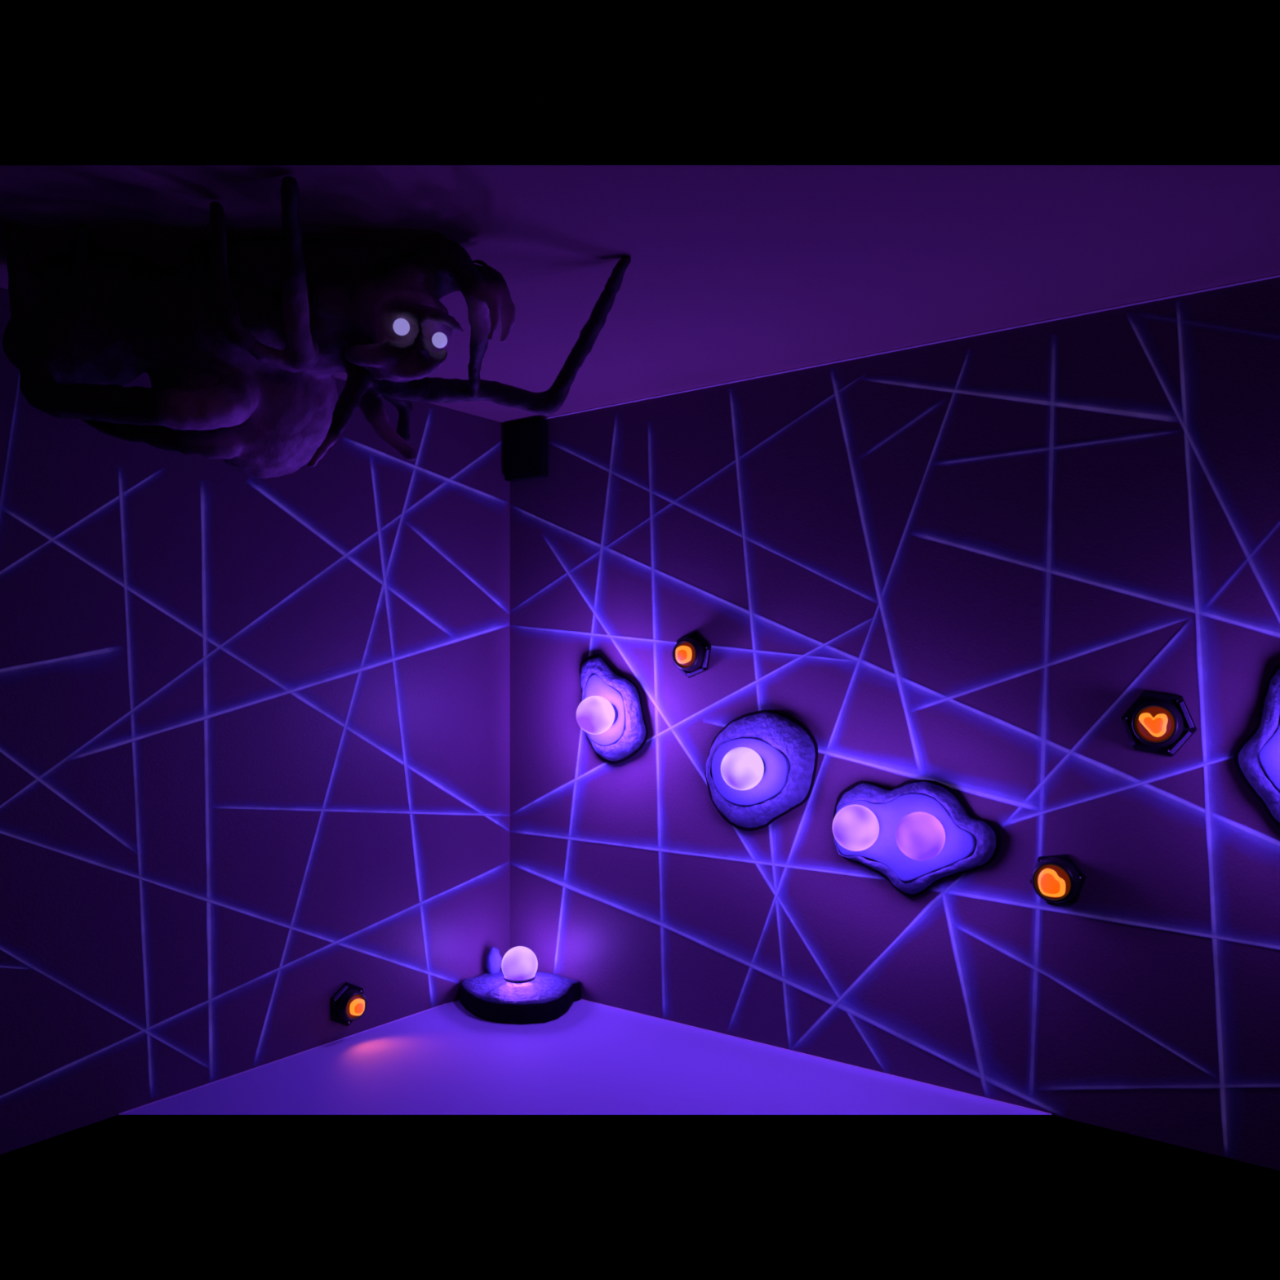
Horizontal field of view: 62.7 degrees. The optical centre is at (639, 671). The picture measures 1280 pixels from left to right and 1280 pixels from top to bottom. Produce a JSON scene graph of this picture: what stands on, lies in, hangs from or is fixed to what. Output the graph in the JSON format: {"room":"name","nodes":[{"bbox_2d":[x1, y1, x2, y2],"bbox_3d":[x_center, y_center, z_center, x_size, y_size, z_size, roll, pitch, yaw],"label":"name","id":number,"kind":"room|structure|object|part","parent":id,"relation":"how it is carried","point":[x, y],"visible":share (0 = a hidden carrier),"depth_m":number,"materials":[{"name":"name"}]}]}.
{"room":"escape room","nodes":[
{"label":"escape room","id":0,"kind":"room"},
{"bbox_2d":[0,287,510,1154],"bbox_3d":[-1.516,0.130,3.065,0.051,2.300,3.200,0,0,37],"label":"wall","id":1,"kind":"structure","parent":0,"point":[255,732],"depth_m":3.33,"materials":[{"name":"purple paint"}]},
{"bbox_2d":[118,1003,447,1115],"bbox_3d":[-1.126,1.279,3.541,0.005,0.004,1.269,0,0,37],"label":"trim","id":2,"kind":"structure","parent":1,"relation":"attached to","point":[445,1003],"depth_m":3.43,"materials":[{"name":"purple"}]},
{"bbox_2d":[330,982,367,1026],"bbox_3d":[-0.997,1.162,3.652,0.076,0.154,0.136,0,0,37],"label":"lamp","id":3,"kind":"object","parent":1,"relation":"attached to","point":[348,1004],"visible":1,"depth_m":3.63,"materials":[{"name":"black plastic"}]},
{"bbox_2d":[120,999,1048,1115],"bbox_3d":[-0.159,1.295,3.682,2.699,0.030,1.295,0,0,0],"label":"floor","id":4,"kind":"structure","parent":0,"point":[593,1059],"depth_m":3.28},
{"bbox_2d":[459,946,581,1024],"bbox_3d":[-0.471,1.167,4.027,0.460,0.224,0.397,0,0,37],"label":"lamp","id":5,"kind":"object","parent":4,"relation":"on","point":[514,993],"visible":1,"depth_m":3.96,"materials":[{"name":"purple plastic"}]},
{"bbox_3d":[-0.581,1.149,4.180,0.062,0.111,0.046,0,0,0],"label":"foam knob","id":6,"kind":"part","parent":5,"relation":"part of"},
{"bbox_3d":[-0.462,1.124,4.030,0.139,0.139,0.139,0,0,0],"label":"globe","id":7,"kind":"part","parent":5,"relation":"part of","materials":[{"name":"white"}]},
{"bbox_2d":[0,164,1279,424],"bbox_3d":[0.110,-1.035,3.221,4.619,0.030,2.217,0,0,0],"label":"ceiling","id":8,"kind":"structure","parent":0,"point":[734,272],"depth_m":2.47,"materials":[{"name":"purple paint"}]},
{"bbox_2d":[2,176,631,478],"bbox_3d":[-0.783,-0.750,2.528,1.518,0.537,0.786,0,0,0],"label":"creature","id":9,"kind":"object","parent":8,"relation":"attached to","point":[241,344],"visible":1,"depth_m":2.46,"materials":[{"name":"grey rubber"}]},
{"bbox_2d":[510,276,1279,1170],"bbox_3d":[1.078,0.130,3.149,4.000,2.300,0.052,0,0,37],"label":"wall","id":10,"kind":"structure","parent":0,"point":[960,565],"depth_m":3.20,"materials":[{"name":"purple paint"}]},
{"bbox_2d":[504,417,547,481],"bbox_3d":[-0.462,-0.894,4.235,0.204,0.228,0.050,0,0,37],"label":"speaker","id":11,"kind":"object","parent":10,"relation":"attached to","point":[526,442],"visible":1,"depth_m":4.20},
{"bbox_2d":[576,653,648,764],"bbox_3d":[-0.161,0.140,3.918,0.342,0.419,0.208,0,0,37],"label":"wall lamp","id":12,"kind":"object","parent":10,"relation":"attached to","point":[610,712],"visible":1,"depth_m":3.92,"materials":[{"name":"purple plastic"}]},
{"bbox_3d":[-0.165,0.159,3.880,0.143,0.143,0.143,0,0,0],"label":"globe","id":13,"kind":"part","parent":12,"relation":"part of","materials":[{"name":"white"}]},
{"bbox_2d":[611,703,617,724],"bbox_3d":[-0.123,0.159,3.934,0.100,0.100,0.049,0,0,37],"label":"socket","id":14,"kind":"object","parent":12,"relation":"attached to","point":[615,706],"depth_m":3.92,"materials":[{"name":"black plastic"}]},
{"bbox_2d":[672,631,711,677],"bbox_3d":[0.168,-0.062,3.753,0.158,0.166,0.076,0,0,37],"label":"lamp","id":15,"kind":"object","parent":10,"relation":"attached to","point":[691,652],"visible":1,"depth_m":3.74,"materials":[{"name":"black plastic"}]},
{"bbox_2d":[704,709,817,831],"bbox_3d":[0.350,0.341,3.531,0.454,0.424,0.214,0,0,37],"label":"wall lamp","id":16,"kind":"object","parent":10,"relation":"attached to","point":[761,766],"visible":1,"depth_m":3.53,"materials":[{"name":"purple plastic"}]},
{"bbox_3d":[0.340,0.322,3.494,0.144,0.144,0.144,0,0,0],"label":"globe","id":17,"kind":"part","parent":16,"relation":"part of","materials":[{"name":"white"}]},
{"bbox_2d":[760,756,765,776],"bbox_3d":[0.382,0.322,3.549,0.101,0.101,0.049,0,0,37],"label":"socket","id":18,"kind":"object","parent":16,"relation":"attached to","point":[763,758],"depth_m":3.53,"materials":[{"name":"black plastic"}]},
{"bbox_2d":[580,999,1052,1115],"bbox_3d":[0.466,1.279,3.576,1.809,0.004,0.005,0,0,37],"label":"trim","id":19,"kind":"structure","parent":10,"relation":"attached to","point":[580,999],"depth_m":3.45,"materials":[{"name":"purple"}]},
{"bbox_2d":[542,274,1279,418],"bbox_3d":[0.802,-1.017,3.323,3.050,0.006,0.007,0,0,37],"label":"trim","id":20,"kind":"structure","parent":10,"relation":"attached to","point":[1277,275],"depth_m":3.21,"materials":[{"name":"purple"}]},
{"bbox_2d":[831,779,1001,897],"bbox_3d":[0.791,0.520,3.200,0.553,0.373,0.214,0,0,37],"label":"wall lamp","id":21,"kind":"object","parent":10,"relation":"attached to","point":[917,835],"visible":1,"depth_m":3.19,"materials":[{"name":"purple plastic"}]},
{"bbox_3d":[0.667,0.482,3.249,0.143,0.143,0.143,0,0,0],"label":"globe","id":22,"kind":"part","parent":21,"relation":"part of","materials":[{"name":"white"}]},
{"bbox_3d":[0.834,0.489,3.124,0.143,0.143,0.143,0,0,0],"label":"globe","id":23,"kind":"part","parent":21,"relation":"part of","materials":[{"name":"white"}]},
{"bbox_2d":[1030,853,1085,904],"bbox_3d":[1.179,0.597,2.991,0.155,0.150,0.080,0,0,37],"label":"lamp","id":24,"kind":"object","parent":10,"relation":"attached to","point":[1056,879],"visible":1,"depth_m":2.97,"materials":[{"name":"black plastic"}]},
{"bbox_2d":[1120,690,1196,756],"bbox_3d":[1.393,0.140,2.835,0.189,0.178,0.076,0,0,37],"label":"lamp","id":25,"kind":"object","parent":10,"relation":"attached to","point":[1157,723],"visible":1,"depth_m":2.83,"materials":[{"name":"black plastic"}]},
{"bbox_2d":[1233,662,1279,829],"bbox_3d":[1.637,0.194,2.575,0.344,0.499,0.199,0,0,37],"label":"wall lamp","id":26,"kind":"object","parent":10,"relation":"attached to","point":[1256,759],"visible":1,"depth_m":2.67,"materials":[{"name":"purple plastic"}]}
]}

